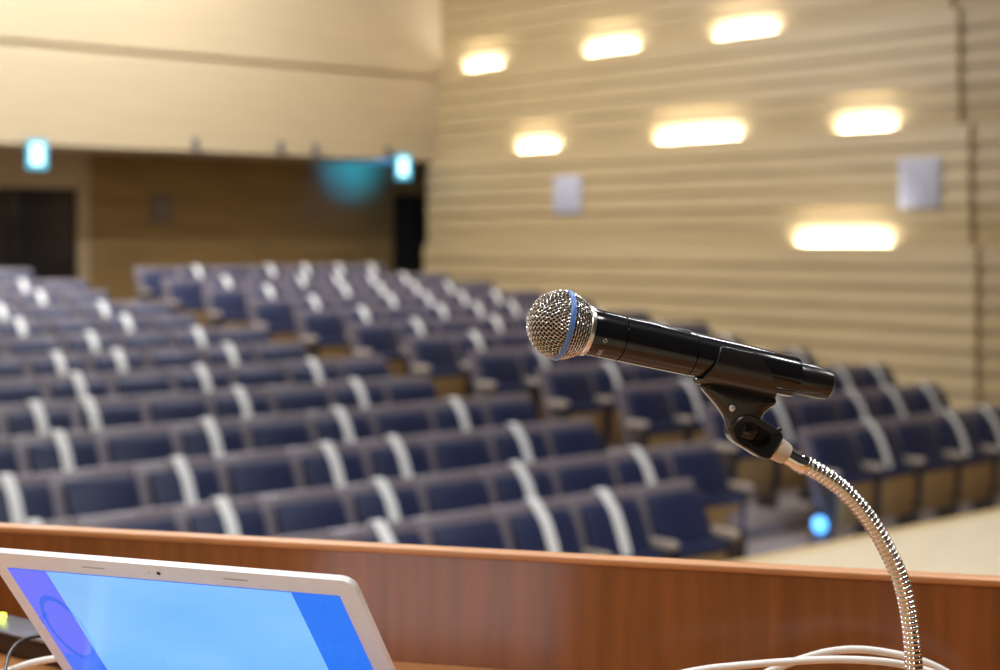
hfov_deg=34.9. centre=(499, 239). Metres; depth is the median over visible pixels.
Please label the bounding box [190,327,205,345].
band
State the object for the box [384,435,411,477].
band
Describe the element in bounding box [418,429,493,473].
seat
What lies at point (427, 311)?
seat
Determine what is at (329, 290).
seat
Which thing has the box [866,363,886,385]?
band
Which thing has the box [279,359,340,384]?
seat
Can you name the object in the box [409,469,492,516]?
seat
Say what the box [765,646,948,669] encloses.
cable
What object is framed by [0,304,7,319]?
band
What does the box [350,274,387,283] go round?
seat
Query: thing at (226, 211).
wall
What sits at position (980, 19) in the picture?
wall
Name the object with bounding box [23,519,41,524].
band
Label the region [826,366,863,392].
seat
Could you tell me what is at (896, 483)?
seat cushion
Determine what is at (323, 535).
seat
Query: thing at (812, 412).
seat
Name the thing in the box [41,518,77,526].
seat
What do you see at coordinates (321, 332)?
seat
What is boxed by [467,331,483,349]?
band
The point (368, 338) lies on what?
seat
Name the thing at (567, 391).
seat
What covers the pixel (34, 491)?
seat
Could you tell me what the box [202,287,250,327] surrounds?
seat
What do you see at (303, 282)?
band
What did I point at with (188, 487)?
band
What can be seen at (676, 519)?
seat
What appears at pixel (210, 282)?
seat
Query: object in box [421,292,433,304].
band
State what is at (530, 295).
seat
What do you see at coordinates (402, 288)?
seat
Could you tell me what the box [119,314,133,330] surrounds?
band
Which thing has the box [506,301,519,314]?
band
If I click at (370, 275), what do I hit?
band
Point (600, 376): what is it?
seat
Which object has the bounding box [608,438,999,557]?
floor
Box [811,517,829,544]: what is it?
light
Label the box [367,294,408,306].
seat
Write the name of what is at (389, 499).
band
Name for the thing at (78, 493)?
seat
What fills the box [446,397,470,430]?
band
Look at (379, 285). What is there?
band
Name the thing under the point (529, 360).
seat
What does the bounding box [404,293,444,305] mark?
seat
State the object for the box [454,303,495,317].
seat
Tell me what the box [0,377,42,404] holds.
seat
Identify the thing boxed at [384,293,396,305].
band
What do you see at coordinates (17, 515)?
band
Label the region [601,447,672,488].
seat
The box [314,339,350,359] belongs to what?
seat cushion
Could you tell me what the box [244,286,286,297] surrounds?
seat
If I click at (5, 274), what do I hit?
seat
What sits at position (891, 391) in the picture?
band
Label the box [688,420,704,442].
seat cushion
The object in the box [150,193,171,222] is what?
wall panel
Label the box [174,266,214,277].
seat
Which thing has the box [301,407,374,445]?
seat
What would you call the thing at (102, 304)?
band
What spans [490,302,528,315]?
seat
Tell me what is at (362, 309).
band
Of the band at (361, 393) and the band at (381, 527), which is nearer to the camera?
the band at (381, 527)
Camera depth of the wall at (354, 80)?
21.71 m
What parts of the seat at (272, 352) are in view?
backrest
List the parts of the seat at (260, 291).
backrest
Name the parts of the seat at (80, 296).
backrest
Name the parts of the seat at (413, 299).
backrest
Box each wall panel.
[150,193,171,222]
[553,175,582,213]
[898,156,941,207]
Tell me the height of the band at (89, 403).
0.410 m
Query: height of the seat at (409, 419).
0.844 m
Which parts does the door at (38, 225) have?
handle, handle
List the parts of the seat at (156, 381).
backrest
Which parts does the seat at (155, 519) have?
backrest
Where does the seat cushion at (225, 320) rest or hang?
on the seat at (224, 306)
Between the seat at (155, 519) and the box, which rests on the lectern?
the box
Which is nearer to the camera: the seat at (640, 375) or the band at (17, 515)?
the band at (17, 515)
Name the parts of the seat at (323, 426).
backrest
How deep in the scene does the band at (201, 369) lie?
12.90 m
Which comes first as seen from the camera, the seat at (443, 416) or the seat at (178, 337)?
the seat at (443, 416)
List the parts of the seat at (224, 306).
armrest, backrest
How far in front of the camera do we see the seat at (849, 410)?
13.74 m
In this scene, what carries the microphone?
attached to the microphone stand
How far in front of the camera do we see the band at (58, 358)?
13.13 m
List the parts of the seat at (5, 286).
backrest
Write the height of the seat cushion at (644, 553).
0.332 m
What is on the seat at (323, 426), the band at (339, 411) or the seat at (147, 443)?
the band at (339, 411)
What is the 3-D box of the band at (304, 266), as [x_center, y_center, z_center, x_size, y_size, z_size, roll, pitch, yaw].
[-2.630,0.534,21.669,0.070,0.410,0.272,0,0,-41]
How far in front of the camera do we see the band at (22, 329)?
14.95 m
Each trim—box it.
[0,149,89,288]
[734,508,999,562]
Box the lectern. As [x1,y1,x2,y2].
[0,523,999,669]
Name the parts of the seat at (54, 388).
backrest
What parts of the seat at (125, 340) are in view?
backrest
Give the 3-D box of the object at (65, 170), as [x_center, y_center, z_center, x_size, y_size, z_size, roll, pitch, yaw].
[-6.434,-0.006,21.282,2.060,2.388,0.140,0,0,-41]
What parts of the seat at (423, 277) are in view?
backrest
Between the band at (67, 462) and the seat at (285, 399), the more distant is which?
the seat at (285, 399)
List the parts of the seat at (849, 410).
backrest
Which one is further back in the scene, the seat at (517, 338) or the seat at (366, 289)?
the seat at (366, 289)
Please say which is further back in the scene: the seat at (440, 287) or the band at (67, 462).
the seat at (440, 287)
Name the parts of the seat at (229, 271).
backrest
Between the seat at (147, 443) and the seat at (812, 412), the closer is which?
the seat at (147, 443)
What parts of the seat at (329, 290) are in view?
backrest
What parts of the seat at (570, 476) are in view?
backrest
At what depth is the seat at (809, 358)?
16.42 m
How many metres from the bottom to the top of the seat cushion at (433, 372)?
0.332 m
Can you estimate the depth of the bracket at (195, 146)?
21.36 m
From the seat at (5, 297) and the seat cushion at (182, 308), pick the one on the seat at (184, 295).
the seat cushion at (182, 308)
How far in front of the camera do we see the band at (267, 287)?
19.02 m
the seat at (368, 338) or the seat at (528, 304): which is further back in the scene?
the seat at (528, 304)
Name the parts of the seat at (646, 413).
armrest, backrest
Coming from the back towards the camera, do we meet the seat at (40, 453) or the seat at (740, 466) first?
the seat at (740, 466)
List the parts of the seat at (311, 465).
backrest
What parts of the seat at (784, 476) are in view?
backrest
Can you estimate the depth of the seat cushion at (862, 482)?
11.86 m
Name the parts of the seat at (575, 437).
backrest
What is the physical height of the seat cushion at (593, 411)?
0.332 m
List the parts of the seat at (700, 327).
backrest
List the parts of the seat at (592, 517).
armrest, backrest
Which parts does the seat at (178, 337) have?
backrest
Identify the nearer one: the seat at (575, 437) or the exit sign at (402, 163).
the seat at (575, 437)
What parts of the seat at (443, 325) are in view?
backrest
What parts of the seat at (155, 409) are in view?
backrest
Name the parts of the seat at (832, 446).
backrest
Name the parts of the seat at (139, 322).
backrest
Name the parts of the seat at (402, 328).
armrest, backrest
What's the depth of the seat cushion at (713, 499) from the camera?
10.91 m
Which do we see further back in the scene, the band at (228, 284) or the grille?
the band at (228, 284)
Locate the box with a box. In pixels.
[0,613,60,667]
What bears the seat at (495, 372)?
on the floor
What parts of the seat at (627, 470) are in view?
backrest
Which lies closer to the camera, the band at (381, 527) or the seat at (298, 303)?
the band at (381, 527)
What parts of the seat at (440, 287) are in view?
backrest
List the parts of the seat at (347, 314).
backrest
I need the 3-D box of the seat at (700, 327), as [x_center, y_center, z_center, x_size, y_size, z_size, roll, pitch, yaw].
[2.299,1.362,18.142,0.610,0.844,0.370,0,0,-41]
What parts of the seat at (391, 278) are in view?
backrest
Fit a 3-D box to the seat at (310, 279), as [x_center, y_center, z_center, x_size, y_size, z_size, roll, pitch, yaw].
[-2.517,0.882,20.397,0.550,0.844,0.370,0,0,-41]
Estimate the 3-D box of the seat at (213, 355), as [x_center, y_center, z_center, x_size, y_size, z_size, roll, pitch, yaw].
[-2.372,1.362,14.125,0.540,0.844,0.370,0,0,-41]
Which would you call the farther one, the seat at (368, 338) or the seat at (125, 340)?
the seat at (368, 338)
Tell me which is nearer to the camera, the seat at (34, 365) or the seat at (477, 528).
the seat at (477, 528)
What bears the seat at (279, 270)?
on the floor
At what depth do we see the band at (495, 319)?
17.51 m
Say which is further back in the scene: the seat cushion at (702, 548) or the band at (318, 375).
the band at (318, 375)
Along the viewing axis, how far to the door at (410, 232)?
25.60 m
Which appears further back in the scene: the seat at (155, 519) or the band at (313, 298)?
the band at (313, 298)
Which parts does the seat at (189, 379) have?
backrest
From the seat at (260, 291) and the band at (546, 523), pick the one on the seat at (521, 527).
the band at (546, 523)
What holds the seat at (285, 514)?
on the floor
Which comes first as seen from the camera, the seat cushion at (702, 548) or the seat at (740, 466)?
the seat cushion at (702, 548)
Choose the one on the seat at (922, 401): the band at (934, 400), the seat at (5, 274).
the band at (934, 400)
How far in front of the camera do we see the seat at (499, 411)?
12.47 m
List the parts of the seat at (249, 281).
backrest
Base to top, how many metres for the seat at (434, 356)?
0.844 m
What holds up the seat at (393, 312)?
on the floor
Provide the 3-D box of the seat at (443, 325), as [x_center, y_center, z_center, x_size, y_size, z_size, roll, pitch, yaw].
[-0.423,1.266,17.081,0.542,0.844,0.370,0,0,-41]
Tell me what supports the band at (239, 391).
on the seat at (221, 404)
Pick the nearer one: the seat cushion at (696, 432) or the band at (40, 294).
the seat cushion at (696, 432)
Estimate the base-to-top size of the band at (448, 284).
0.410 m
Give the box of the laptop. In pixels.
[0,548,395,669]
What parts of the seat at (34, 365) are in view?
backrest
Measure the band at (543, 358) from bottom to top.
0.410 m
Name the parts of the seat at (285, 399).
backrest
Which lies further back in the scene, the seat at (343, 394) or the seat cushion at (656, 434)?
the seat cushion at (656, 434)
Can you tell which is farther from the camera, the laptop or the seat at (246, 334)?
the seat at (246, 334)
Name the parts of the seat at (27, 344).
backrest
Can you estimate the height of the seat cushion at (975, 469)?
0.332 m
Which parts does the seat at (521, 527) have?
backrest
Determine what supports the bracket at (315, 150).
attached to the wall at (354, 80)
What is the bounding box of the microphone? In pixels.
[526,290,834,398]
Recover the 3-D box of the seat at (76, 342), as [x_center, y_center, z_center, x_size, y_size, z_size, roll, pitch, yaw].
[-3.654,1.266,14.301,0.542,0.844,0.370,0,0,-41]
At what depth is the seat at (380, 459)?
10.50 m
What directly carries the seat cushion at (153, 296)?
on the seat at (148, 279)
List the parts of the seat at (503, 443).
backrest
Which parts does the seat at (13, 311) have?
backrest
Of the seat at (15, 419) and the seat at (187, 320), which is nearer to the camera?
the seat at (15, 419)
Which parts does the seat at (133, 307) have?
backrest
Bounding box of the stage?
[754,513,999,575]
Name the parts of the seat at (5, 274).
backrest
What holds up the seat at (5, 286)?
on the floor
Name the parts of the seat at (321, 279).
backrest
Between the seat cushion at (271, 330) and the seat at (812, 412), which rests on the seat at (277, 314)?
the seat cushion at (271, 330)
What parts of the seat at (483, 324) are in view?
backrest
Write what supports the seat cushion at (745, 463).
on the seat at (740, 466)
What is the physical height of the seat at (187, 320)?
0.844 m
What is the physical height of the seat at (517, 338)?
0.844 m
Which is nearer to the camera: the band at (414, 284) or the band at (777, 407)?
the band at (777, 407)
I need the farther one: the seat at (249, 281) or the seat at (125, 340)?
the seat at (249, 281)
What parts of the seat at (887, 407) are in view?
backrest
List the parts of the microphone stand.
stem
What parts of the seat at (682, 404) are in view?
armrest, backrest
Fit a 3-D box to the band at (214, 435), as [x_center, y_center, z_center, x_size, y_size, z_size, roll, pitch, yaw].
[-1.938,1.418,10.749,0.070,0.410,0.272,0,0,-41]
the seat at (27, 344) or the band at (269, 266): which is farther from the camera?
the band at (269, 266)
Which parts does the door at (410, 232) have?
handle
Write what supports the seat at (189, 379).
on the floor
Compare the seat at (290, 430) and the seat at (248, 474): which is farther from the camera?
the seat at (290, 430)
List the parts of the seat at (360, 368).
backrest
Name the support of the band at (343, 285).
on the seat at (329, 290)
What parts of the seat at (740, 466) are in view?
armrest, backrest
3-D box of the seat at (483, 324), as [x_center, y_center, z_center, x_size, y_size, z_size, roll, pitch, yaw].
[-0.008,1.266,17.437,0.542,0.844,0.370,0,0,-41]
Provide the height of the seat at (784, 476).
0.844 m
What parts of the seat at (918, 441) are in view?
armrest, backrest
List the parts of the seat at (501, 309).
backrest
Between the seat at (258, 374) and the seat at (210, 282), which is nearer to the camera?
the seat at (258, 374)
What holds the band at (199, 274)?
on the seat at (181, 272)
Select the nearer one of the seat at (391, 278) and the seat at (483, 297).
the seat at (483, 297)
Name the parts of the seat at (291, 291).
backrest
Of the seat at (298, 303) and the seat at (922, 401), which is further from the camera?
the seat at (298, 303)
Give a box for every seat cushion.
[150,293,163,300]
[178,304,205,313]
[220,315,249,326]
[267,327,297,334]
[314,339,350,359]
[369,353,406,361]
[428,368,466,377]
[470,374,473,397]
[493,384,532,395]
[536,384,540,416]
[565,403,604,419]
[608,401,618,437]
[630,550,665,557]
[644,423,684,447]
[673,539,727,558]
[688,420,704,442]
[702,491,742,507]
[733,449,756,481]
[833,471,875,520]
[877,464,916,511]
[919,458,956,504]
[958,452,993,497]
[995,452,999,490]
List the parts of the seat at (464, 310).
backrest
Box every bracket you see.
[192,138,198,151]
[278,142,283,155]
[312,144,318,156]
[385,147,390,159]
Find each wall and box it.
[0,0,442,163]
[90,153,427,301]
[382,0,978,410]
[954,0,999,406]
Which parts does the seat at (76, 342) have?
backrest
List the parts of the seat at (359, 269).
backrest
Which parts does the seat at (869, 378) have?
backrest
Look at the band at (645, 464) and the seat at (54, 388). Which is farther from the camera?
the seat at (54, 388)
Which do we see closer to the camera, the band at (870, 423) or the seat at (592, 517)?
the seat at (592, 517)
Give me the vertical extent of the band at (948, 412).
0.410 m
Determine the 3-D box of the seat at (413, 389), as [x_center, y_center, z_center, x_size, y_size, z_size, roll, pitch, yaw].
[-0.665,1.554,13.034,0.606,0.844,0.370,0,0,-41]
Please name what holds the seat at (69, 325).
on the floor
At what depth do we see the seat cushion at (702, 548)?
9.34 m
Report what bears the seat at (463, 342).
on the floor
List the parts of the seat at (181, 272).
backrest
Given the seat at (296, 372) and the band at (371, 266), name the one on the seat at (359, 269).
the band at (371, 266)
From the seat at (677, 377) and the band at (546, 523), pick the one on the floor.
the seat at (677, 377)
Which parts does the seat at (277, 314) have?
armrest, backrest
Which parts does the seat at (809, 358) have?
backrest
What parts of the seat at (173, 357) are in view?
backrest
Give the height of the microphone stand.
0.320 m
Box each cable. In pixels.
[2,655,56,669]
[3,634,40,669]
[683,656,933,669]
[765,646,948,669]
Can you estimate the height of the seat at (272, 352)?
0.844 m
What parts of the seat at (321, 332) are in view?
armrest, backrest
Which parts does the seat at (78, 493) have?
backrest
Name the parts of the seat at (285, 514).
backrest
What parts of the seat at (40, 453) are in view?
backrest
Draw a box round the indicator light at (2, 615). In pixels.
[0,613,5,618]
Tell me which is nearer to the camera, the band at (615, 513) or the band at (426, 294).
the band at (615, 513)
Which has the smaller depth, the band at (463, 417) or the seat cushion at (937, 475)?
the band at (463, 417)
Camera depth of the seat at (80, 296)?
17.47 m
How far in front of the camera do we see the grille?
1.16 m
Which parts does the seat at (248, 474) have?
backrest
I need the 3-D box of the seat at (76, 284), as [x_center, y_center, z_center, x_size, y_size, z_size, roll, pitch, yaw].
[-4.916,0.882,18.333,0.621,0.844,0.370,0,0,-41]
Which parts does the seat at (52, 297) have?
backrest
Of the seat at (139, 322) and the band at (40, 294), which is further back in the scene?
the band at (40, 294)
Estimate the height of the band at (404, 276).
0.410 m
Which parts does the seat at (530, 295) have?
backrest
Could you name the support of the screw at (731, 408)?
attached to the microphone stand
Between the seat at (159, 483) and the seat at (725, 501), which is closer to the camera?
the seat at (159, 483)
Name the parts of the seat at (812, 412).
backrest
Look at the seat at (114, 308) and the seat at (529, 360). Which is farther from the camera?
the seat at (114, 308)
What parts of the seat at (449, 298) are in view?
backrest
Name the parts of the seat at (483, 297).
backrest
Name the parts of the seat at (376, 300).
backrest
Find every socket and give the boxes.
[30,638,44,642]
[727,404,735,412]
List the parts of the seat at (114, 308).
backrest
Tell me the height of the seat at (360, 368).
0.844 m
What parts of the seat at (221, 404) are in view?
backrest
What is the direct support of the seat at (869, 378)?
on the floor
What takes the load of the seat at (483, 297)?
on the floor
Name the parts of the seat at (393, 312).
backrest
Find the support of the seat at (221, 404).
on the floor
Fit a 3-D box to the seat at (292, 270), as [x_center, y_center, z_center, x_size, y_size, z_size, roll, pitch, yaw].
[-2.612,0.766,21.594,0.552,0.844,0.370,0,0,-41]
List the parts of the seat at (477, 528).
backrest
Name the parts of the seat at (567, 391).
armrest, backrest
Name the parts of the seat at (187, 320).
backrest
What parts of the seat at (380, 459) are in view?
backrest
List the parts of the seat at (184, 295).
armrest, backrest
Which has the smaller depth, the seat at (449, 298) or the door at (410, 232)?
the seat at (449, 298)
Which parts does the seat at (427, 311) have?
backrest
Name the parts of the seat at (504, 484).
backrest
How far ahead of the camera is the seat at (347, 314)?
17.47 m
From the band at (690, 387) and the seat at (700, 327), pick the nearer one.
the band at (690, 387)
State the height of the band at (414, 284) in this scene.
0.410 m
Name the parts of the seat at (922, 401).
backrest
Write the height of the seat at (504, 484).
0.844 m
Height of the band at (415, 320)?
0.410 m
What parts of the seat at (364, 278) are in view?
backrest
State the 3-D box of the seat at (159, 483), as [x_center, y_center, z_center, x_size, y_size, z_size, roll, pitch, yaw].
[-1.867,1.746,9.441,0.532,0.844,0.370,0,0,-41]
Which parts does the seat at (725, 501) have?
backrest, armrest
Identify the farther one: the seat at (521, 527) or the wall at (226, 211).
the wall at (226, 211)
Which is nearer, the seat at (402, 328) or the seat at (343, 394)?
the seat at (343, 394)
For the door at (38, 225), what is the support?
in the wall at (226, 211)
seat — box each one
[0,269,33,280]
[0,280,43,291]
[0,292,13,304]
[0,305,25,319]
[0,318,45,336]
[0,334,61,355]
[0,355,24,378]
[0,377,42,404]
[0,401,73,437]
[0,437,19,475]
[0,473,55,522]
[11,291,62,304]
[11,430,100,474]
[19,352,87,376]
[22,303,76,318]
[37,373,109,401]
[41,279,89,290]
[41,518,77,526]
[42,317,98,334]
[44,464,142,519]
[56,332,117,352]
[59,290,109,302]
[65,396,143,430]
[72,302,124,316]
[76,507,177,531]
[81,349,146,372]
[91,424,174,466]
[95,315,149,331]
[103,369,171,397]
[113,330,171,349]
[122,301,172,314]
[131,456,222,509]
[133,267,176,300]
[135,391,209,425]
[140,346,202,369]
[146,313,198,329]
[161,277,207,327]
[165,366,230,392]
[165,418,245,458]
[166,328,221,346]
[169,496,268,536]
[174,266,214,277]
[196,344,255,366]
[201,277,244,287]
[201,387,271,419]
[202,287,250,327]
[210,449,297,498]
[211,266,251,276]
[218,326,271,343]
[224,362,287,387]
[235,413,312,451]
[241,276,281,286]
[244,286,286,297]
[246,297,299,341]
[248,265,287,275]
[250,341,306,362]
[255,487,349,536]
[263,383,330,414]
[279,275,318,285]
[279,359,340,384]
[282,531,330,539]
[283,265,321,275]
[283,285,324,296]
[284,442,367,490]
[288,296,332,309]
[294,308,350,359]
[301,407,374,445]
[314,275,352,284]
[318,265,354,274]
[321,284,361,295]
[322,379,386,408]
[327,519,423,544]
[329,295,371,308]
[333,356,391,380]
[335,478,423,526]
[337,307,382,357]
[346,321,406,377]
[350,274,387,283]
[352,264,386,274]
[354,435,432,481]
[357,284,397,294]
[363,403,432,438]
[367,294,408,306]
[377,375,438,404]
[378,306,421,320]
[383,274,419,283]
[390,319,437,376]
[393,283,431,293]
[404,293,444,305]
[404,334,466,400]
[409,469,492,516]
[412,508,506,548]
[417,273,451,282]
[417,304,459,318]
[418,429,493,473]
[421,398,487,433]
[428,282,464,292]
[432,317,476,333]
[440,292,479,304]
[449,332,496,398]
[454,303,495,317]
[460,281,496,291]
[467,349,532,399]
[470,316,514,331]
[475,291,511,302]
[476,394,539,427]
[477,461,556,506]
[479,423,550,466]
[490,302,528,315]
[490,330,532,348]
[490,497,582,552]
[508,290,541,301]
[509,315,529,329]
[511,347,562,422]
[525,302,534,309]
[536,365,604,439]
[536,418,604,459]
[541,454,616,497]
[561,355,601,365]
[561,488,665,557]
[582,362,633,452]
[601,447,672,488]
[613,310,651,320]
[614,382,684,449]
[625,363,674,383]
[628,479,740,560]
[657,441,753,560]
[659,379,713,443]
[673,373,692,380]
[674,321,712,336]
[700,405,772,495]
[714,335,742,343]
[754,398,808,509]
[775,349,817,365]
[788,396,842,501]
[797,425,875,543]
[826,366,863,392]
[830,390,880,423]
[842,419,916,535]
[851,364,897,389]
[866,387,916,418]
[883,415,956,527]
[901,383,951,414]
[923,410,993,519]
[962,406,999,512]
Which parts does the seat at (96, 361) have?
backrest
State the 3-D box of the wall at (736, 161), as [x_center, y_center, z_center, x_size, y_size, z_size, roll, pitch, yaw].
[1.610,-1.800,21.487,0.936,8.200,11.520,0,0,-41]
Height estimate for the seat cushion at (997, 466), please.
0.332 m
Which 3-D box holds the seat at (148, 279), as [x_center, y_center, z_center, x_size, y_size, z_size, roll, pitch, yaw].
[-4.302,0.766,20.142,0.552,0.844,0.370,0,0,-41]
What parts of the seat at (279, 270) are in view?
backrest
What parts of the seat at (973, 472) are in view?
armrest, backrest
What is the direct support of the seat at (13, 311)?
on the floor
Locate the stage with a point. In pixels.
(969, 546)
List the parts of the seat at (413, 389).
backrest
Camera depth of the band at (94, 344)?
14.38 m
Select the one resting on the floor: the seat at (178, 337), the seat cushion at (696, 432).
the seat at (178, 337)
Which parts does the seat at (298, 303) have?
backrest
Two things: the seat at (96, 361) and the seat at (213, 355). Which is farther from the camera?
the seat at (213, 355)
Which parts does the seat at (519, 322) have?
backrest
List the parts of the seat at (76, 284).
backrest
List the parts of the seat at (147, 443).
backrest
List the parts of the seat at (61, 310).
backrest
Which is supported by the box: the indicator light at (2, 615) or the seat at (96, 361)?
the indicator light at (2, 615)
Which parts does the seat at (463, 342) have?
armrest, backrest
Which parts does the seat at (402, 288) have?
backrest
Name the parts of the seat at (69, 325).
backrest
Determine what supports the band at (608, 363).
on the seat at (600, 376)
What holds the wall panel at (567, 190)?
attached to the wall at (736, 161)
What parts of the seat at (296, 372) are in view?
backrest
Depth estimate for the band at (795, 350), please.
16.36 m
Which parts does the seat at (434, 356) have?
armrest, backrest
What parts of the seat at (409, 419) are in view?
backrest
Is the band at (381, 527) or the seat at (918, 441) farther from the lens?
the seat at (918, 441)
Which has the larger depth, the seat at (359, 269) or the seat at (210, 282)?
the seat at (359, 269)
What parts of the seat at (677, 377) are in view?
backrest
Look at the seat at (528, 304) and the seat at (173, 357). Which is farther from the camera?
the seat at (528, 304)
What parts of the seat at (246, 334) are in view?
backrest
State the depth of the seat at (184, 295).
19.26 m
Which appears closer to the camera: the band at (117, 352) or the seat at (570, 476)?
the seat at (570, 476)
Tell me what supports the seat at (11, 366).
on the floor
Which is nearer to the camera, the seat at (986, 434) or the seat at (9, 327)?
the seat at (986, 434)
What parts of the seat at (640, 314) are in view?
backrest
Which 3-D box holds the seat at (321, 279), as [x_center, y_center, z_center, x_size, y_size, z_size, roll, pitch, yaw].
[-2.097,0.882,20.759,0.550,0.844,0.370,0,0,-41]
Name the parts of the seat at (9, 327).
backrest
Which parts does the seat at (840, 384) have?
backrest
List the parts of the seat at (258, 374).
backrest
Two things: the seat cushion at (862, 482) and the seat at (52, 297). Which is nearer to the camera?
the seat cushion at (862, 482)
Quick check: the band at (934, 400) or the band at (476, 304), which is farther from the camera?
the band at (476, 304)
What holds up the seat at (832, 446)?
on the floor
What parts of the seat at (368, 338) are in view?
armrest, backrest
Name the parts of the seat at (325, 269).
backrest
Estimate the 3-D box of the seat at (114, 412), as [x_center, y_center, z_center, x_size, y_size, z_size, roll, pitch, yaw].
[-2.742,1.554,11.247,0.536,0.844,0.370,0,0,-41]
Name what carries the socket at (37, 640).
attached to the box
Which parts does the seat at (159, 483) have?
backrest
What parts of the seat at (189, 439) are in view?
backrest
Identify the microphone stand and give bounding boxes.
[693,347,922,669]
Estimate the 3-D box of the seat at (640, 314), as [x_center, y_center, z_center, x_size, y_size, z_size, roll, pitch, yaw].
[1.677,1.266,18.887,0.612,0.844,0.370,0,0,-41]
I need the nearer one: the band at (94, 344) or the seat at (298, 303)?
the band at (94, 344)
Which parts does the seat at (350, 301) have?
backrest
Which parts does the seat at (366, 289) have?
backrest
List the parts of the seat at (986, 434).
backrest, armrest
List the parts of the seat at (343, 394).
backrest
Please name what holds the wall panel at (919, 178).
attached to the wall at (736, 161)
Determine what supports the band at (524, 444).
on the seat at (503, 443)
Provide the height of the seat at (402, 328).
0.844 m
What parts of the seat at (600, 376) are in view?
armrest, backrest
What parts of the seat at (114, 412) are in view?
backrest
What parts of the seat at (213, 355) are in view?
backrest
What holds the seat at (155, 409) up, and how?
on the floor
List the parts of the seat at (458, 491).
backrest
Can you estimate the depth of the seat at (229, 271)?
20.93 m
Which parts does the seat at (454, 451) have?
backrest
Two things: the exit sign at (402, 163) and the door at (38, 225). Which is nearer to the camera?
the door at (38, 225)
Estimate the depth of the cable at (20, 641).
1.42 m
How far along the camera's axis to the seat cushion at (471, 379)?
15.79 m
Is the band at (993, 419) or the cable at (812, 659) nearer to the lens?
the cable at (812, 659)
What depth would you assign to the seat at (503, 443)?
11.20 m
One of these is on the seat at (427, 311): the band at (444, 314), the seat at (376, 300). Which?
the band at (444, 314)
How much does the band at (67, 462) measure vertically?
0.410 m
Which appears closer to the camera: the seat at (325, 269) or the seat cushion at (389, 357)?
the seat cushion at (389, 357)
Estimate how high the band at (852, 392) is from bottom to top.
0.410 m
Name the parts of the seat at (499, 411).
backrest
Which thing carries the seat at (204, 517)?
on the floor
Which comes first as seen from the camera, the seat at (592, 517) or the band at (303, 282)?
the seat at (592, 517)
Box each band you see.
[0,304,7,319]
[0,474,24,523]
[13,317,26,335]
[17,279,28,291]
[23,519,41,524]
[27,401,48,433]
[34,290,46,303]
[49,430,73,470]
[50,351,66,374]
[68,372,87,398]
[79,397,101,429]
[84,331,99,350]
[96,301,109,315]
[110,348,126,370]
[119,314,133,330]
[169,457,196,503]
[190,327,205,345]
[191,265,202,276]
[193,365,211,390]
[199,418,223,455]
[211,497,239,534]
[220,276,231,286]
[221,343,238,364]
[231,387,251,416]
[262,285,273,297]
[265,264,275,275]
[295,274,306,285]
[300,264,310,274]
[304,358,323,382]
[307,295,319,308]
[317,442,345,485]
[330,407,354,441]
[331,274,341,283]
[333,264,343,274]
[338,283,349,295]
[347,379,368,407]
[356,306,369,321]
[366,263,376,273]
[366,273,375,283]
[367,520,395,543]
[370,478,399,521]
[374,283,385,294]
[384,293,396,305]
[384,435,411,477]
[398,273,408,282]
[409,282,420,293]
[409,318,424,334]
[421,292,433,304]
[434,304,447,317]
[443,281,453,292]
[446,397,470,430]
[455,291,468,303]
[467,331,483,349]
[471,302,484,316]
[488,315,502,330]
[489,290,501,302]
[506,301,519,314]
[506,423,532,462]
[507,461,536,498]
[523,498,559,551]
[531,346,548,366]
[592,488,631,555]
[601,361,620,385]
[626,447,655,484]
[678,378,701,420]
[774,401,792,442]
[789,348,805,362]
[831,366,852,389]
[844,390,868,418]
[860,419,891,467]
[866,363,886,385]
[882,386,905,416]
[916,383,940,412]
[940,410,970,455]
[976,405,999,441]
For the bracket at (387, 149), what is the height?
0.191 m
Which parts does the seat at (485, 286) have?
backrest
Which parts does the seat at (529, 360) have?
armrest, backrest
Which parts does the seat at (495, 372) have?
armrest, backrest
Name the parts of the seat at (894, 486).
armrest, backrest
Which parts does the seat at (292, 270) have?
backrest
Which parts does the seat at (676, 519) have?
armrest, backrest, armrest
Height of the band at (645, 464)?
0.410 m
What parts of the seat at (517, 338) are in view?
backrest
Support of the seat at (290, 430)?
on the floor
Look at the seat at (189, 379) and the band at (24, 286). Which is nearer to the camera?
the seat at (189, 379)
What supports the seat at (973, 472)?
on the floor
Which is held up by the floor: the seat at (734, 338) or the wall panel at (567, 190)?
the seat at (734, 338)
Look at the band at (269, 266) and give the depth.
21.31 m
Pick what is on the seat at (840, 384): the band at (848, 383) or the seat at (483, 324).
the band at (848, 383)
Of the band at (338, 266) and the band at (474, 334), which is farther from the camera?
the band at (338, 266)
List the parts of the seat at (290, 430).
backrest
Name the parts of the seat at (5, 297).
backrest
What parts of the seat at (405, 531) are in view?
backrest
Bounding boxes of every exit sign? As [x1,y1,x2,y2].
[25,139,46,169]
[394,154,410,179]
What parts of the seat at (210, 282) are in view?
backrest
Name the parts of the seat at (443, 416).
backrest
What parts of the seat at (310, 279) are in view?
backrest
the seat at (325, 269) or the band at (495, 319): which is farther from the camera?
the seat at (325, 269)
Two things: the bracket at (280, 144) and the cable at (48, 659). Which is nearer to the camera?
the cable at (48, 659)
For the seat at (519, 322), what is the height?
0.844 m
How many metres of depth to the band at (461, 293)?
19.71 m
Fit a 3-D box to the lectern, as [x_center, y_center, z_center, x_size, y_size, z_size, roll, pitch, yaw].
[-0.101,0.846,1.270,1.540,1.108,0.527,0,0,15]
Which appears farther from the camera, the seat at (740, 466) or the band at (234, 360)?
the band at (234, 360)
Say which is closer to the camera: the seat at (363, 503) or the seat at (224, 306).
the seat at (363, 503)
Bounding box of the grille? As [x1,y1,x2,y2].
[526,290,591,360]
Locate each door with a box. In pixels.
[0,187,75,279]
[392,194,427,273]
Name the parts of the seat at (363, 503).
backrest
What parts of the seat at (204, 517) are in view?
backrest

